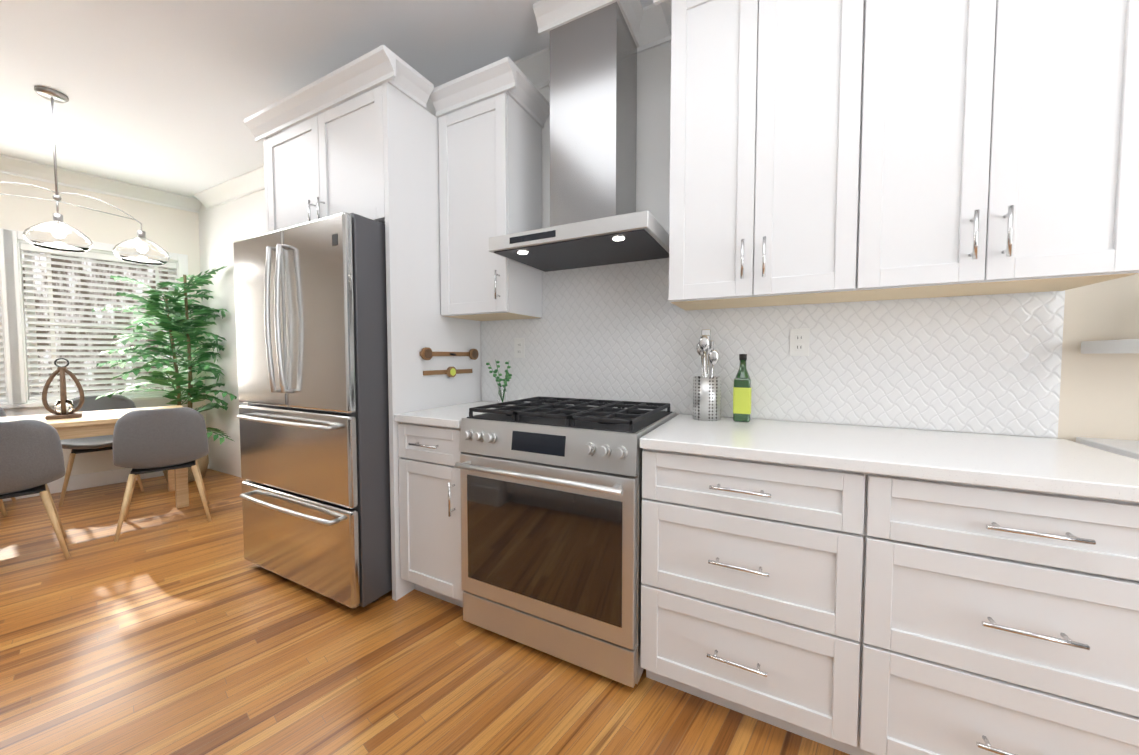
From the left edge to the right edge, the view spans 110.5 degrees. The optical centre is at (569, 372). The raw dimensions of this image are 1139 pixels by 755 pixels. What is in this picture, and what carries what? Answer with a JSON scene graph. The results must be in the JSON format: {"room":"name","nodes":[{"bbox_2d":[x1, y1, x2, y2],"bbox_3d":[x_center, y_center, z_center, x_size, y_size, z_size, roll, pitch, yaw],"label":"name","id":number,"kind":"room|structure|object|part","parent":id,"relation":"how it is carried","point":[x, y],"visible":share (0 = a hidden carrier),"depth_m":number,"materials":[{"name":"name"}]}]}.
{"room":"kitchen","nodes":[
{"label":"kitchen","id":0,"kind":"room"},
{"bbox_2d":[0,173,205,476],"bbox_3d":[-5.987,-0.283,1.773,0.160,2.800,7.600,2,3,40],"label":"wall","id":1,"kind":"structure","parent":0,"point":[169,229],"depth_m":3.63,"materials":[{"name":"white paint"}]},
{"bbox_2d":[0,228,191,416],"bbox_3d":[-4.635,-0.401,3.295,0.170,1.550,2.175,2,3,40],"label":"window","id":2,"kind":"structure","parent":1,"relation":"in","point":[15,362],"depth_m":3.29,"materials":[{"name":"white"}]},
{"bbox_2d":[0,243,179,401],"bbox_3d":[-4.639,-0.426,3.297,0.058,1.316,1.973,2,3,40],"label":"window blinds","id":3,"kind":"object","parent":2,"relation":"attached to","point":[51,311],"visible":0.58,"depth_m":3.57,"materials":[{"name":"white plastic"}]},
{"bbox_2d":[0,154,208,501],"bbox_3d":[-5.985,-0.275,1.575,0.100,2.800,7.300,2,3,40],"label":"trim","id":4,"kind":"structure","parent":1,"relation":"attached to","point":[13,166],"depth_m":3.58,"materials":[{"name":"white wood"}]},
{"bbox_2d":[0,0,653,197],"bbox_3d":[-1.841,-1.609,-0.689,11.421,0.050,7.326,1,3,27],"label":"ceiling","id":5,"kind":"structure","parent":0,"point":[168,95],"depth_m":2.16,"materials":[{"name":"white paint"}]},
{"bbox_2d":[0,86,169,264],"bbox_3d":[-3.164,-1.234,2.435,0.270,0.955,0.970,2,3,40],"label":"pendant light","id":6,"kind":"object","parent":5,"relation":"hanging from","point":[56,233],"visible":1,"depth_m":2.44,"materials":[{"name":"silver metal"}]},
{"bbox_2d":[0,469,849,754],"bbox_3d":[-1.841,1.239,-0.572,11.421,0.050,7.326,1,3,27],"label":"floor","id":7,"kind":"structure","parent":0,"point":[163,625],"depth_m":1.50,"materials":[{"name":"brown wood"}]},
{"bbox_2d":[0,407,16,516],"bbox_3d":[-4.534,0.652,2.914,0.518,0.842,0.474,2,3,40],"label":"chair","id":8,"kind":"object","parent":7,"relation":"on","point":[2,506],"visible":0.17,"depth_m":2.96,"materials":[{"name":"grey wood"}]},
{"bbox_3d":[-4.532,0.447,2.904,0.527,0.443,0.492,2,3,40],"label":"seat","id":9,"kind":"part","parent":8,"relation":"part of","materials":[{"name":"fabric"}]},
{"bbox_2d":[0,419,70,558],"bbox_3d":[-3.282,0.679,2.275,0.518,0.842,0.474,2,3,36],"label":"chair","id":10,"kind":"object","parent":7,"relation":"on","point":[31,457],"visible":1,"depth_m":2.25,"materials":[{"name":"grey fabric"}]},
{"bbox_3d":[-3.284,0.473,2.268,0.527,0.443,0.492,2,3,36],"label":"seat","id":11,"kind":"part","parent":10,"relation":"part of","materials":[{"name":"fabric"}]},
{"bbox_2d":[0,405,188,507],"bbox_3d":[-3.761,0.701,2.785,0.740,0.750,1.560,2,3,40],"label":"dining table","id":12,"kind":"object","parent":7,"relation":"on","point":[94,423],"visible":0.29,"depth_m":2.84,"materials":[{"name":"brown wood"}]},
{"bbox_2d":[42,358,84,419],"bbox_3d":[-3.648,0.107,2.848,0.191,0.429,0.191,2,3,40],"label":"lantern","id":13,"kind":"object","parent":12,"relation":"on","point":[63,407],"visible":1,"depth_m":2.82,"materials":[{"name":"brown wood"}]},
{"bbox_2d":[58,395,143,506],"bbox_3d":[-4.081,0.630,3.448,0.518,0.842,0.474,2,3,40],"label":"chair","id":14,"kind":"object","parent":7,"relation":"on","point":[90,444],"visible":0.54,"depth_m":3.47,"materials":[{"name":"grey fabric"}]},
{"bbox_3d":[-4.079,0.425,3.438,0.527,0.443,0.492,2,3,40],"label":"seat","id":15,"kind":"part","parent":14,"relation":"part of","materials":[{"name":"fabric"}]},
{"bbox_2d":[113,407,211,541],"bbox_3d":[-2.921,0.655,2.855,0.474,0.842,0.518,-2,3,-44],"label":"chair","id":16,"kind":"object","parent":7,"relation":"on","point":[150,441],"visible":1,"depth_m":2.69,"materials":[{"name":"grey fabric"}]},
{"bbox_3d":[-2.923,0.449,2.848,0.492,0.443,0.527,-2,3,-44],"label":"seat","id":17,"kind":"part","parent":16,"relation":"part of","materials":[{"name":"fabric"}]},
{"bbox_2d":[92,265,236,482],"bbox_3d":[-3.670,0.007,3.617,0.775,2.067,0.879,2,3,40],"label":"potted plant","id":18,"kind":"object","parent":7,"relation":"on","point":[162,316],"visible":0.88,"depth_m":3.68,"materials":[{"name":"plant"}]},
{"bbox_2d":[233,212,391,608],"bbox_3d":[-1.236,0.179,2.303,0.976,1.832,0.876,1,3,27],"label":"fridge","id":19,"kind":"object","parent":7,"relation":"on","point":[311,328],"visible":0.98,"depth_m":1.88,"materials":[{"name":"grey metal"}]},
{"bbox_2d":[244,45,480,600],"bbox_3d":[-1.187,-0.188,2.377,1.196,2.560,0.708,1,3,27],"label":"cabinet","id":20,"kind":"object","parent":7,"relation":"on","point":[372,154],"visible":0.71,"depth_m":2.00,"materials":[{"name":"white wood"}]},
{"bbox_2d":[420,347,478,376],"bbox_3d":[-0.653,-0.057,2.203,0.046,0.163,0.426,1,3,27],"label":"peg rail","id":21,"kind":"object","parent":20,"relation":"attached to","point":[427,353],"visible":0.98,"depth_m":2.18,"materials":[{"name":"brown wood"}]},
{"bbox_2d":[396,421,463,606],"bbox_3d":[-0.509,0.664,2.110,0.408,0.880,0.622,1,3,27],"label":"base cabinet","id":22,"kind":"object","parent":7,"relation":"on","point":[429,479],"depth_m":1.84,"materials":[{"name":"white wood"}]},
{"bbox_2d":[394,401,511,428],"bbox_3d":[-0.513,0.207,2.083,0.408,0.036,0.640,1,3,27],"label":"countertop","id":23,"kind":"structure","parent":22,"relation":"on","point":[447,417],"depth_m":1.88,"materials":[{"name":"white stone"}]},
{"bbox_2d":[486,360,511,402],"bbox_3d":[-0.394,0.052,2.254,0.169,0.258,0.090,1,3,27],"label":"vase","id":24,"kind":"object","parent":23,"relation":"on","point":[502,395],"visible":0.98,"depth_m":2.22,"materials":[{"name":"clear glass"}]},
{"bbox_2d":[455,396,675,687],"bbox_3d":[0.006,0.633,1.784,0.784,0.968,0.692,1,3,27],"label":"range","id":25,"kind":"object","parent":7,"relation":"on","point":[551,510],"visible":1,"depth_m":1.50,"materials":[{"name":"silver metal"}]},
{"bbox_2d":[641,449,861,754],"bbox_3d":[0.666,0.689,1.505,0.628,0.880,0.622,1,3,27],"label":"base cabinet","id":26,"kind":"object","parent":7,"relation":"on","point":[852,589],"depth_m":1.21,"materials":[{"name":"white wood"}]},
{"bbox_2d":[854,473,1138,754],"bbox_3d":[1.225,0.701,1.216,0.630,0.880,0.622,1,3,27],"label":"base cabinet","id":27,"kind":"object","parent":7,"relation":"on","point":[991,621],"depth_m":0.96,"materials":[{"name":"white wood"}]},
{"bbox_2d":[640,414,1138,504],"bbox_3d":[0.947,0.238,1.331,1.270,0.036,0.640,1,3,27],"label":"countertop","id":28,"kind":"structure","parent":27,"relation":"on","point":[1056,467],"depth_m":1.15,"materials":[{"name":"white stone"}]},
{"bbox_2d":[693,329,720,420],"bbox_3d":[0.605,0.004,1.737,0.116,0.397,0.117,1,3,27],"label":"utensil holder","id":29,"kind":"object","parent":28,"relation":"on","point":[706,397],"visible":1,"depth_m":1.70,"materials":[{"name":"metal"}]},
{"bbox_2d":[733,354,751,421],"bbox_3d":[0.734,0.062,1.678,0.068,0.285,0.068,1,3,27],"label":"oil bottle","id":30,"kind":"object","parent":28,"relation":"on","point":[742,388],"visible":1,"depth_m":1.65,"materials":[{"name":"green glass"}]},
{"bbox_2d":[168,42,1138,477],"bbox_3d":[0.126,-0.300,2.174,10.500,2.800,0.120,1,3,27],"label":"wall","id":31,"kind":"structure","parent":0,"point":[1098,394],"depth_m":1.91,"materials":[{"name":"beige paint"}]},
{"bbox_2d":[194,3,670,209],"bbox_3d":[0.519,-1.625,1.793,9.500,0.120,0.100,1,3,27],"label":"crown molding","id":32,"kind":"structure","parent":31,"relation":"attached to","point":[654,32],"depth_m":2.17,"materials":[{"name":"white"}]},
{"bbox_2d":[429,57,549,320],"bbox_3d":[-0.411,-0.882,2.125,0.505,1.152,0.407,1,3,27],"label":"upper cabinet","id":33,"kind":"object","parent":31,"relation":"attached to","point":[490,167],"visible":0.98,"depth_m":2.02,"materials":[{"name":"white wood"}]},
{"bbox_2d":[489,0,668,271],"bbox_3d":[0.073,-1.114,1.815,0.738,1.141,0.496,1,3,27],"label":"range hood","id":34,"kind":"object","parent":31,"relation":"attached to","point":[596,219],"visible":1,"depth_m":1.77,"materials":[{"name":"silver metal"}]},
{"bbox_2d":[665,0,836,309],"bbox_3d":[0.770,-0.867,1.548,0.678,1.166,0.334,1,3,27],"label":"upper cabinet","id":35,"kind":"object","parent":31,"relation":"attached to","point":[829,151],"depth_m":1.43,"materials":[{"name":"white wood"}]},
{"bbox_2d":[481,230,1064,437],"bbox_3d":[0.550,-0.246,1.885,2.470,0.884,0.008,1,3,27],"label":"wall tiles","id":36,"kind":"structure","parent":31,"relation":"attached to","point":[629,331],"depth_m":1.66,"materials":[{"name":"white tile"}]},
{"bbox_2d":[514,338,524,357],"bbox_3d":[-0.294,-0.146,2.317,0.072,0.116,0.006,1,3,27],"label":"outlet","id":37,"kind":"object","parent":36,"relation":"attached to","point":[519,343],"depth_m":2.31,"materials":[{"name":"white plastic"}]},
{"bbox_2d":[789,328,809,355],"bbox_3d":[0.968,-0.129,1.665,0.072,0.116,0.006,1,3,27],"label":"outlet","id":38,"kind":"object","parent":36,"relation":"attached to","point":[799,343],"depth_m":1.66,"materials":[{"name":"white plastic"}]},
{"bbox_2d":[825,0,1138,302],"bbox_3d":[1.264,-0.857,1.294,0.678,1.166,0.334,1,3,27],"label":"upper cabinet","id":39,"kind":"object","parent":31,"relation":"attached to","point":[981,147],"depth_m":1.15,"materials":[{"name":"white wood"}]},
{"bbox_2d":[1076,339,1138,459],"bbox_3d":[1.971,0.109,0.985,0.815,2.080,0.306,1,3,27],"label":"shelf unit","id":40,"kind":"object","parent":31,"relation":"attached to","point":[1128,448],"visible":0.21,"depth_m":1.19,"materials":[{"name":"white wood"}]},
{"label":"outside","id":41,"kind":"structure","parent":0,"visible":0},
{"bbox_2d":[0,251,171,394],"bbox_3d":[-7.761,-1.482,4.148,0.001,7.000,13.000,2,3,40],"label":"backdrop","id":42,"kind":"structure","parent":41,"point":[85,304],"depth_m":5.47,"materials":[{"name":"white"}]}
]}

